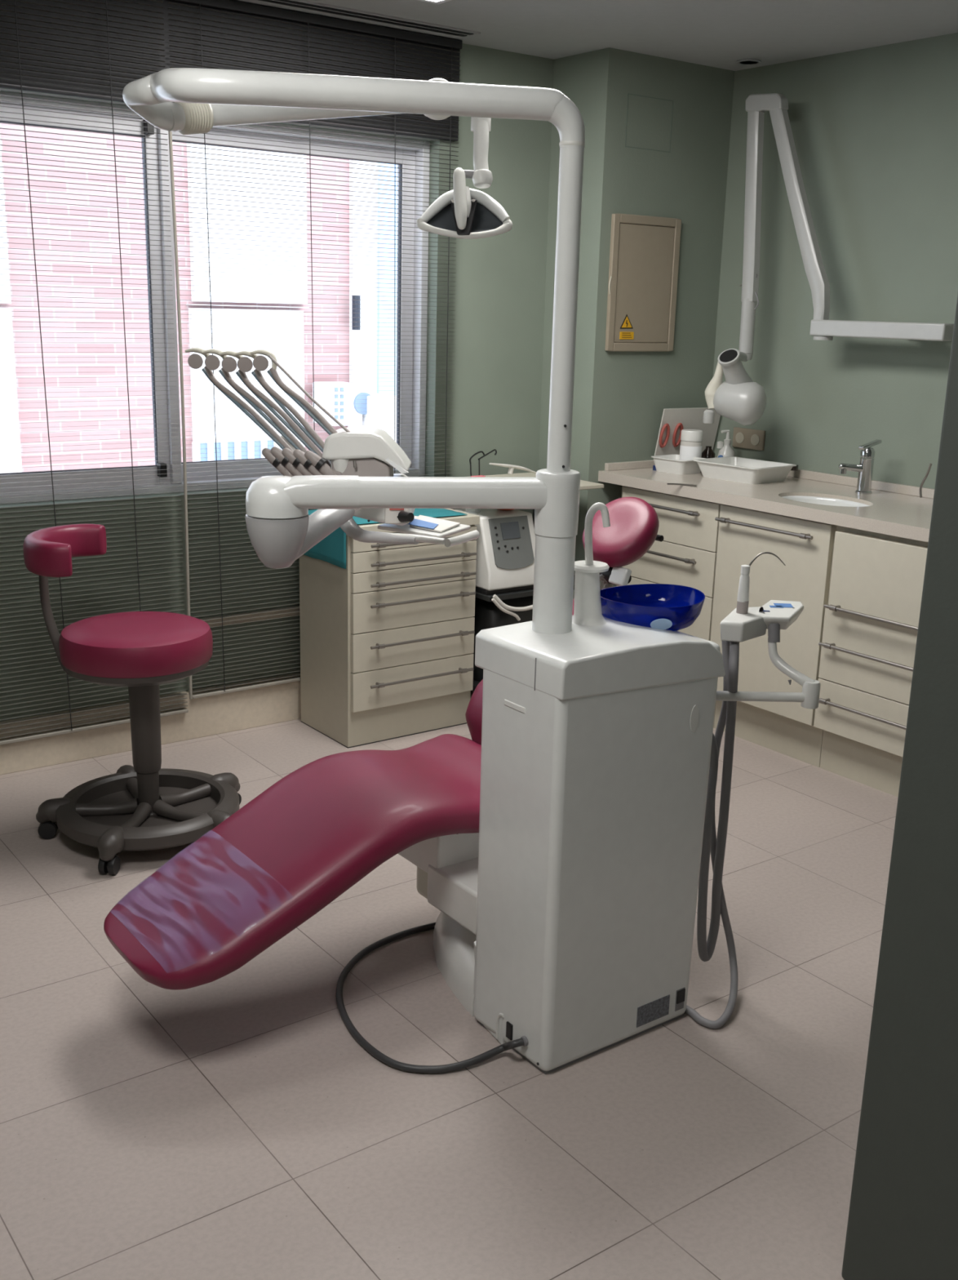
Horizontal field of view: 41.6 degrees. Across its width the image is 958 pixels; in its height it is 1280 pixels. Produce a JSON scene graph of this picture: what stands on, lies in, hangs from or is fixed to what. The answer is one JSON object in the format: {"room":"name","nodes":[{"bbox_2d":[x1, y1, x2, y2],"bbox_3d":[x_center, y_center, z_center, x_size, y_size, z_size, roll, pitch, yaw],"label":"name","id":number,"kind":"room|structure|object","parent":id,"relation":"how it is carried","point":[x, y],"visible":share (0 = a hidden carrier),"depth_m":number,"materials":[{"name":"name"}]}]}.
{"room":"dental clinic","nodes":[
{"label":"dental clinic","id":0,"kind":"room"},
{"bbox_2d":[0,43,554,721],"bbox_3d":[-1.502,-0.769,3.921,5.500,2.406,0.200,-9,18,-35],"label":"wall","id":1,"kind":"structure","parent":0,"point":[495,367],"depth_m":4.59,"materials":[{"name":"green paint"}]},
{"bbox_2d":[0,671,301,774],"bbox_3d":[-1.726,0.378,3.930,4.850,0.172,0.028,-9,18,-35],"label":"baseboard","id":2,"kind":"structure","parent":1,"relation":"attached to","point":[207,716],"depth_m":4.36,"materials":[{"name":"beige stone"}]},
{"bbox_2d":[0,90,430,504],"bbox_3d":[-1.220,-1.071,4.053,2.485,1.220,0.115,-9,18,-35],"label":"window","id":3,"kind":"structure","parent":1,"relation":"in","point":[414,403],"depth_m":4.23,"materials":[{"name":"metal"}]},
{"bbox_2d":[0,0,188,745],"bbox_3d":[-1.544,-0.768,3.706,1.384,2.296,0.023,-9,18,-35],"label":"blind","id":4,"kind":"object","parent":3,"relation":"attached to","point":[95,726],"visible":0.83,"depth_m":3.88,"materials":[{"name":"paint"}]},
{"bbox_2d":[168,131,192,699],"bbox_3d":[-0.974,-0.705,4.134,0.023,1.880,0.011,-9,18,-35],"label":"tilt wand","id":5,"kind":"object","parent":4,"relation":"hanging from","point":[171,148],"visible":0.86,"depth_m":4.09,"materials":[{"name":"clear plastic"}]},
{"bbox_2d":[168,0,462,698],"bbox_3d":[-0.533,-0.954,4.423,1.090,2.250,0.023,-9,18,-35],"label":"blind","id":6,"kind":"object","parent":3,"relation":"attached to","point":[228,5],"visible":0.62,"depth_m":4.28,"materials":[{"name":"paint"}]},
{"bbox_2d":[0,0,460,141],"bbox_3d":[-1.146,-1.790,3.756,2.650,0.331,0.025,-9,18,-35],"label":"blind","id":7,"kind":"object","parent":1,"relation":"attached to","point":[165,4],"depth_m":3.88,"materials":[{"name":"paint"}]},
{"bbox_2d":[200,605,300,626],"bbox_3d":[-0.387,-0.151,4.800,1.550,0.030,0.025,-9,18,-35],"label":"trim","id":8,"kind":"structure","parent":1,"relation":"attached to","point":[250,615],"depth_m":4.49,"materials":[{"name":"grey metal"}]},
{"bbox_2d":[0,690,897,1279],"bbox_3d":[0.119,1.060,2.068,5.900,0.100,6.000,-9,18,-35],"label":"floor","id":9,"kind":"structure","parent":0,"point":[234,1126],"depth_m":2.50,"materials":[{"name":"beige tile"}]},
{"bbox_2d":[23,524,241,875],"bbox_3d":[-0.943,0.132,3.572,0.593,0.871,0.591,-9,18,-35],"label":"stool","id":10,"kind":"object","parent":9,"relation":"on","point":[144,806],"visible":0.92,"depth_m":3.51,"materials":[{"name":"red leather"}]},
{"bbox_2d":[103,497,664,1017],"bbox_3d":[-0.135,0.254,2.831,1.388,1.056,0.512,-9,18,-35],"label":"dental chair","id":11,"kind":"object","parent":9,"relation":"on","point":[253,878],"visible":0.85,"depth_m":2.69,"materials":[{"name":"red leather"}]},
{"bbox_2d":[103,733,481,990],"bbox_3d":[-0.283,0.451,2.819,1.084,0.294,0.444,-9,18,-35],"label":"seat cushion","id":12,"kind":"object","parent":11,"relation":"on","point":[285,855],"depth_m":2.66,"materials":[{"name":"red leather"}]},
{"bbox_2d":[299,508,479,748],"bbox_3d":[-0.320,-0.066,4.563,0.533,0.781,0.392,-9,18,-35],"label":"base cabinet","id":13,"kind":"object","parent":9,"relation":"on","point":[387,637],"visible":0.88,"depth_m":4.43,"materials":[{"name":"beige laminate"}]},
{"bbox_2d":[303,508,467,568],"bbox_3d":[-0.346,-0.380,4.486,0.504,0.149,0.340,-9,18,-35],"label":"cloth","id":14,"kind":"object","parent":13,"relation":"on","point":[331,549],"visible":0.2,"depth_m":4.31,"materials":[{"name":"teal fabric"}]},
{"bbox_2d":[122,67,725,1074],"bbox_3d":[-0.092,-0.177,2.632,1.049,1.992,0.880,-9,18,-35],"label":"dental delivery unit","id":15,"kind":"object","parent":9,"relation":"on","point":[598,720],"visible":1,"depth_m":2.49,"materials":[{"name":"white plastic"}]},
{"bbox_2d":[185,347,479,559],"bbox_3d":[-0.297,-0.418,2.740,0.512,0.401,0.595,-7,17,-28],"label":"console","id":16,"kind":"object","parent":15,"relation":"attached to","point":[351,451],"visible":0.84,"depth_m":2.72,"materials":[{"name":"white plastic"}]},
{"bbox_2d":[375,515,479,546],"bbox_3d":[-0.142,-0.250,2.729,0.283,0.048,0.347,-9,18,-35],"label":"tray","id":17,"kind":"object","parent":16,"relation":"on","point":[414,535],"depth_m":2.66,"materials":[{"name":"white plastic"}]},
{"bbox_2d":[408,515,460,533],"bbox_3d":[-0.111,-0.258,2.788,0.109,0.006,0.182,-13,20,-43],"label":"pouch","id":18,"kind":"object","parent":16,"relation":"on","point":[425,522],"visible":0.98,"depth_m":2.77,"materials":[{"name":"white paper"}]},
{"bbox_2d":[416,116,512,239],"bbox_3d":[-0.031,-1.042,2.823,0.179,0.278,0.142,-9,18,-35],"label":"light","id":19,"kind":"object","parent":15,"relation":"hanging from","point":[464,212],"visible":0.97,"depth_m":2.84,"materials":[{"name":"white plastic"}]},
{"bbox_2d":[506,1021,513,1040],"bbox_3d":[0.064,0.812,2.620,0.006,0.036,0.019,-9,18,-35],"label":"switch","id":20,"kind":"object","parent":15,"relation":"attached to","point":[509,1024],"depth_m":2.62,"materials":[{"name":"black plastic"}]},
{"bbox_2d":[600,583,705,631],"bbox_3d":[0.367,-0.064,2.716,0.244,0.074,0.219,-9,18,-35],"label":"bowl","id":21,"kind":"object","parent":15,"relation":"on","point":[646,606],"depth_m":2.66,"materials":[{"name":"blue glass"}]},
{"bbox_2d":[650,618,672,629],"bbox_3d":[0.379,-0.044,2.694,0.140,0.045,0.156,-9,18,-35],"label":"sticker","id":22,"kind":"object","parent":15,"relation":"on","point":[655,624],"depth_m":2.61,"materials":[{"name":"paper"}]},
{"bbox_2d":[676,988,685,1004],"bbox_3d":[0.439,0.774,2.742,0.023,0.030,0.004,-9,18,-35],"label":"socket","id":23,"kind":"object","parent":15,"relation":"attached to","point":[681,993],"depth_m":2.74,"materials":[{"name":"black plastic"}]},
{"bbox_2d":[715,551,821,709],"bbox_3d":[0.581,-0.039,2.762,0.310,0.315,0.249,1,15,-2],"label":"dental assistant arm","id":24,"kind":"object","parent":15,"relation":"attached to","point":[744,623],"visible":0.99,"depth_m":2.71,"materials":[{"name":"white plastic"}]},
{"bbox_2d":[684,640,738,1028],"bbox_3d":[0.531,0.416,2.732,0.122,0.827,0.221,8,16,23],"label":"hose","id":25,"kind":"object","parent":24,"relation":"hanging from","point":[717,1024],"visible":0.74,"depth_m":2.78,"materials":[{"name":"grey rubber"}]},
{"bbox_2d":[697,641,739,961],"bbox_3d":[0.490,0.360,2.767,0.156,0.755,0.085,-4,16,-19],"label":"hose","id":26,"kind":"object","parent":24,"relation":"hanging from","point":[706,948],"visible":0.84,"depth_m":2.76,"materials":[{"name":"grey rubber"}]},
{"bbox_2d":[736,600,749,613],"bbox_3d":[0.573,-0.068,2.744,0.026,0.038,0.025,-9,18,-35],"label":"socket","id":27,"kind":"object","parent":24,"relation":"attached to","point":[742,606],"depth_m":2.73,"materials":[{"name":"beige plastic"}]},
{"bbox_2d":[336,922,524,1073],"bbox_3d":[-0.147,0.748,2.908,0.371,0.059,0.782,-1,15,-9],"label":"cable","id":28,"kind":"object","parent":9,"relation":"on","point":[355,1033],"visible":0.84,"depth_m":2.61,"materials":[{"name":"rubber"}]},
{"bbox_2d":[472,471,604,690],"bbox_3d":[0.129,-0.175,4.848,0.525,0.868,0.400,-9,18,-35],"label":"equipment cart","id":29,"kind":"object","parent":9,"relation":"on","point":[584,485],"visible":0.11,"depth_m":4.68,"materials":[{"name":"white metal"}]},
{"bbox_2d":[472,680,479,690],"bbox_3d":[0.121,0.119,4.926,0.525,0.020,0.400,-9,18,-35],"label":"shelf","id":30,"kind":"object","parent":29,"relation":"attached to","point":[475,682],"depth_m":4.70,"materials":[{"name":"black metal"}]},
{"bbox_2d":[469,448,497,475],"bbox_3d":[0.028,-0.648,4.681,0.040,0.110,0.171,12,18,34],"label":"safety glasses","id":31,"kind":"object","parent":29,"relation":"on","point":[492,451],"visible":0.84,"depth_m":4.63,"materials":[{"name":"black plastic"}]},
{"bbox_2d":[455,508,535,595],"bbox_3d":[0.047,-0.364,4.681,0.240,0.323,0.308,-9,18,-35],"label":"dental control unit","id":32,"kind":"object","parent":29,"relation":"on","point":[506,540],"depth_m":4.57,"materials":[{"name":"white plastic"}]},
{"bbox_2d":[465,508,480,513],"bbox_3d":[-0.022,-0.495,4.610,0.056,0.060,0.056,-9,18,-35],"label":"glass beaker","id":33,"kind":"object","parent":32,"relation":"on","point":[470,512],"visible":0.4,"depth_m":4.61,"materials":[{"name":"clear glass"}]},
{"bbox_2d":[472,595,533,681],"bbox_3d":[0.089,-0.039,4.862,0.380,0.313,0.340,-9,18,-35],"label":"shelf","id":34,"kind":"object","parent":29,"relation":"on","point":[487,615],"visible":0.18,"depth_m":4.68,"materials":[{"name":"plastic"}]},
{"bbox_2d":[491,598,520,621],"bbox_3d":[0.099,-0.109,4.555,0.129,0.098,0.015,-8,18,-33],"label":"hose","id":35,"kind":"object","parent":29,"relation":"hanging from","point":[493,600],"visible":1,"depth_m":4.55,"materials":[{"name":"plastic"}]},
{"bbox_2d":[488,462,536,474],"bbox_3d":[0.128,-0.646,4.745,0.218,0.050,0.025,-9,18,-35],"label":"prop","id":36,"kind":"object","parent":29,"relation":"on","point":[511,468],"visible":1,"depth_m":4.73,"materials":[{"name":"white plastic"}]},
{"bbox_2d":[493,594,533,611],"bbox_3d":[0.178,-0.146,4.607,0.309,0.073,0.030,-9,18,-35],"label":"hose","id":37,"kind":"object","parent":29,"relation":"hanging from","point":[495,597],"visible":0.54,"depth_m":4.55,"materials":[{"name":"plastic"}]},
{"bbox_2d":[475,574,575,601],"bbox_3d":[0.131,-0.224,4.835,0.525,0.020,0.400,-9,18,-35],"label":"shelf","id":38,"kind":"object","parent":29,"relation":"attached to","point":[526,593],"depth_m":4.59,"materials":[{"name":"black metal"}]},
{"bbox_2d":[484,471,604,489],"bbox_3d":[0.140,-0.587,4.739,0.525,0.015,0.400,-9,18,-35],"label":"shelf","id":39,"kind":"object","parent":29,"relation":"attached to","point":[584,485],"depth_m":4.80,"materials":[{"name":"beige laminate"}]},
{"bbox_2d":[617,485,722,728],"bbox_3d":[0.893,-0.167,4.929,0.592,0.852,0.530,-9,18,-35],"label":"base cabinet","id":40,"kind":"object","parent":9,"relation":"on","point":[686,555],"visible":0.28,"depth_m":4.63,"materials":[{"name":"beige laminate"}]},
{"bbox_2d":[710,504,836,767],"bbox_3d":[1.196,-0.054,4.531,0.592,0.852,0.491,-9,18,-35],"label":"base cabinet","id":41,"kind":"object","parent":9,"relation":"on","point":[806,547],"visible":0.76,"depth_m":4.35,"materials":[{"name":"beige laminate"}]},
{"bbox_2d":[813,525,928,796],"bbox_3d":[1.517,0.071,4.091,0.614,0.852,0.623,-9,18,-35],"label":"base cabinet","id":42,"kind":"object","parent":9,"relation":"on","point":[872,616],"visible":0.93,"depth_m":4.03,"materials":[{"name":"beige laminate"}]},
{"bbox_3d":[1.998,0.238,3.508,0.555,0.852,0.920,-9,18,-35],"label":"base cabinet","id":43,"kind":"object","parent":9,"relation":"on","visible":0},
{"bbox_2d":[598,456,934,542],"bbox_3d":[1.494,-0.401,4.063,0.600,0.072,2.660,-9,18,-35],"label":"countertop","id":44,"kind":"structure","parent":43,"relation":"on","point":[895,509],"depth_m":4.44,"materials":[{"name":"beige stone"}]},
{"bbox_2d":[651,454,706,474],"bbox_3d":[0.783,-0.688,4.949,0.154,0.056,0.175,-11,19,-39],"label":"tray","id":45,"kind":"object","parent":44,"relation":"on","point":[671,464],"visible":0.84,"depth_m":4.90,"materials":[{"name":"white plastic"}]},
{"bbox_2d":[666,483,697,486],"bbox_3d":[0.734,-0.561,4.560,0.107,0.006,0.013,6,15,16],"label":"probe","id":46,"kind":"object","parent":44,"relation":"on","point":[682,484],"visible":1,"depth_m":4.56,"materials":[{"name":"metal"}]},
{"bbox_2d":[653,407,720,462],"bbox_3d":[0.842,-0.822,5.102,0.316,0.233,0.055,-8,18,-32],"label":"poster","id":47,"kind":"object","parent":44,"relation":"on","point":[673,420],"visible":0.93,"depth_m":5.06,"materials":[{"name":"white paper"}]},
{"bbox_2d":[659,423,670,448],"bbox_3d":[0.738,-0.812,5.017,0.049,0.099,0.030,-9,18,-35],"label":"print","id":48,"kind":"object","parent":47,"relation":"attached to","point":[664,430],"depth_m":5.02},
{"bbox_2d":[672,422,683,447],"bbox_3d":[0.798,-0.822,5.060,0.049,0.099,0.030,-9,18,-35],"label":"print","id":49,"kind":"object","parent":47,"relation":"attached to","point":[677,428],"depth_m":5.06},
{"bbox_2d":[679,429,703,460],"bbox_3d":[0.842,-0.757,5.012,0.086,0.151,0.086,-9,18,-35],"label":"plastic jar","id":50,"kind":"object","parent":44,"relation":"on","point":[691,447],"visible":0.73,"depth_m":4.97,"materials":[{"name":"white plastic"}]},
{"bbox_2d":[701,440,723,458],"bbox_3d":[0.946,-0.751,5.097,0.056,0.112,0.110,-9,18,-35],"label":"dropper bottle","id":51,"kind":"object","parent":44,"relation":"on","point":[708,453],"visible":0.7,"depth_m":5.10,"materials":[{"name":"brown glass"}]},
{"bbox_2d":[717,430,735,457],"bbox_3d":[0.991,-0.761,5.047,0.079,0.158,0.076,-9,18,-35],"label":"soap dispenser","id":52,"kind":"object","parent":44,"relation":"on","point":[726,451],"visible":0.62,"depth_m":5.03,"materials":[{"name":"white plastic"}]},
{"bbox_2d":[693,456,796,484],"bbox_3d":[1.007,-0.644,4.794,0.247,0.062,0.313,-11,19,-39],"label":"tray","id":53,"kind":"object","parent":44,"relation":"on","point":[734,468],"visible":1,"depth_m":4.74,"materials":[{"name":"white plastic"}]},
{"bbox_2d":[791,464,798,470],"bbox_3d":[1.206,-0.663,4.840,0.036,0.022,0.036,-9,18,-35],"label":"stopper","id":54,"kind":"object","parent":44,"relation":"on","point":[794,468],"visible":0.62,"depth_m":4.82,"materials":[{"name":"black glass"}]},
{"bbox_2d":[782,495,870,506],"bbox_3d":[1.183,-0.400,4.343,0.254,0.144,0.354,-9,18,-35],"label":"washbasin","id":55,"kind":"object","parent":44,"relation":"in","point":[813,500],"visible":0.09,"depth_m":4.45,"materials":[{"name":"white ceramic"}]},
{"bbox_2d":[839,439,882,494],"bbox_3d":[1.345,-0.612,4.460,0.147,0.190,0.059,-5,16,-23],"label":"mixer tap","id":56,"kind":"object","parent":44,"relation":"on","point":[865,468],"visible":1,"depth_m":4.45,"materials":[{"name":"silver metal"}]},
{"bbox_2d":[919,463,932,497],"bbox_3d":[1.530,-0.546,4.326,0.008,0.121,0.037,-9,18,-35],"label":"towel hook","id":57,"kind":"object","parent":44,"relation":"on","point":[931,464],"visible":1,"depth_m":4.33,"materials":[{"name":"metal"}]},
{"bbox_2d":[235,0,957,71],"bbox_3d":[0.184,-1.361,1.428,5.900,0.100,6.000,-9,18,-35],"label":"ceiling","id":58,"kind":"structure","parent":0,"point":[717,33],"depth_m":4.11,"materials":[{"name":"paint"}]},
{"bbox_2d":[256,0,480,37],"bbox_3d":[-0.427,-2.015,4.052,1.010,0.008,0.085,-9,18,-35],"label":"blind headrail","id":59,"kind":"object","parent":58,"relation":"in","point":[304,4],"visible":1,"depth_m":4.10,"materials":[{"name":"paint"}]},
{"bbox_2d":[417,0,451,4],"bbox_3d":[-0.015,-1.790,3.241,0.620,0.008,1.220,-9,18,-35],"label":"recessed light","id":60,"kind":"object","parent":58,"relation":"in","point":[436,2],"visible":1,"depth_m":3.86,"materials":[{"name":"metal"}]},
{"bbox_2d":[736,59,761,65],"bbox_3d":[1.001,-2.143,4.680,0.090,0.004,0.090,-9,18,-35],"label":"recessed light","id":61,"kind":"object","parent":58,"relation":"in","point":[747,62],"visible":1,"depth_m":4.67,"materials":[{"name":"paint"}]},
{"bbox_2d":[538,47,734,599],"bbox_3d":[0.605,-1.030,5.121,0.650,2.406,0.310,-9,18,-35],"label":"wall column","id":62,"kind":"structure","parent":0,"point":[620,399],"depth_m":4.85,"materials":[{"name":"green paint"}]},
{"bbox_2d":[604,213,681,351],"bbox_3d":[0.626,-1.361,4.830,0.360,0.500,0.021,-9,18,-35],"label":"electrical panel","id":63,"kind":"object","parent":62,"relation":"attached to","point":[644,260],"visible":1,"depth_m":4.82,"materials":[{"name":"beige paint"}]},
{"bbox_2d":[625,93,673,152],"bbox_3d":[0.633,-1.919,4.689,0.230,0.183,0.002,-9,18,-35],"label":"access hatch","id":64,"kind":"object","parent":62,"relation":"attached to","point":[628,93],"visible":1,"depth_m":4.68,"materials":[{"name":"green paint"}]},
{"bbox_2d":[712,32,957,488],"bbox_3d":[1.680,-0.811,4.404,0.200,2.406,3.190,-9,18,-35],"label":"wall","id":65,"kind":"structure","parent":0,"point":[875,130],"depth_m":4.55,"materials":[{"name":"green paint"}]},
{"bbox_2d":[732,426,765,450],"bbox_3d":[1.080,-0.806,5.058,0.015,0.079,0.161,-9,18,-35],"label":"wall socket","id":66,"kind":"object","parent":65,"relation":"attached to","point":[748,438],"visible":1,"depth_m":5.05,"materials":[{"name":"beige plastic"}]},
{"bbox_2d":[735,432,744,443],"bbox_3d":[1.052,-0.815,5.085,0.003,0.044,0.044,-9,18,-35],"label":"outlet","id":67,"kind":"object","parent":66,"relation":"attached to","point":[740,437],"depth_m":5.08,"materials":[{"name":"beige plastic"}]},
{"bbox_2d":[751,434,759,445],"bbox_3d":[1.099,-0.797,5.022,0.003,0.044,0.044,-9,18,-35],"label":"outlet","id":68,"kind":"object","parent":66,"relation":"attached to","point":[755,438],"depth_m":5.02,"materials":[{"name":"beige plastic"}]},
{"bbox_2d":[715,456,934,498],"bbox_3d":[1.728,-0.459,4.225,0.020,0.032,2.660,-9,18,-35],"label":"backsplash","id":69,"kind":"structure","parent":65,"relation":"attached to","point":[801,473],"depth_m":4.65,"materials":[{"name":"beige stone"}]},
{"bbox_2d":[702,93,954,425],"bbox_3d":[1.243,-1.324,4.412,0.296,1.183,0.945,-13,21,-43],"label":"machine","id":70,"kind":"object","parent":65,"relation":"attached to","point":[742,400],"visible":0.98,"depth_m":4.62,"materials":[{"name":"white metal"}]},
{"bbox_2d":[841,294,957,1279],"bbox_3d":[2.399,-0.025,1.503,2.590,2.406,2.510,-9,18,-35],"label":"wall","id":71,"kind":"structure","parent":0,"point":[903,1224],"depth_m":1.83,"materials":[{"name":"green paint"}]},
{"label":"outside","id":72,"kind":"structure","parent":0,"visible":0},
{"bbox_3d":[-3.074,2.043,9.967,18.000,0.200,9.800,-9,18,-35],"label":"trim","id":73,"kind":"structure","parent":72,"visible":0},
{"bbox_2d":[0,123,397,473],"bbox_3d":[-2.397,-2.194,8.059,12.000,9.000,0.490,-9,18,-35],"label":"brick building","id":74,"kind":"structure","parent":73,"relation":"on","point":[102,377],"depth_m":8.15,"materials":[{"name":"brick"}]},
{"bbox_2d":[191,439,280,461],"bbox_3d":[-1.672,-1.285,8.644,0.650,0.170,0.140,-9,18,-35],"label":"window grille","id":75,"kind":"object","parent":74,"relation":"attached to","point":[202,443],"depth_m":8.56,"materials":[{"name":"white metal"}]},
{"bbox_2d":[351,295,360,329],"bbox_3d":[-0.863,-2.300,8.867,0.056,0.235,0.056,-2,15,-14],"label":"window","id":76,"kind":"structure","parent":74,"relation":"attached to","point":[356,308],"depth_m":8.85,"materials":[{"name":"glass"}]},
{"bbox_2d":[377,162,397,395],"bbox_3d":[-0.612,-2.692,9.056,0.317,1.839,0.130,-9,18,-35],"label":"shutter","id":77,"kind":"object","parent":74,"relation":"hanging from","point":[385,376],"depth_m":8.98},
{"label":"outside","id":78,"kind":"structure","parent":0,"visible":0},
{"bbox_2d":[312,381,371,426],"bbox_3d":[-0.954,-1.656,8.839,0.309,0.283,0.319,-9,18,-35],"label":"air conditioner","id":79,"kind":"object","parent":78,"point":[357,410],"visible":0.77,"depth_m":8.72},
{"bbox_2d":[353,392,371,414],"bbox_3d":[-0.801,-1.643,8.767,0.150,0.150,0.020,-9,18,-35],"label":"fan grille","id":80,"kind":"object","parent":79,"relation":"attached to","point":[358,409],"depth_m":8.74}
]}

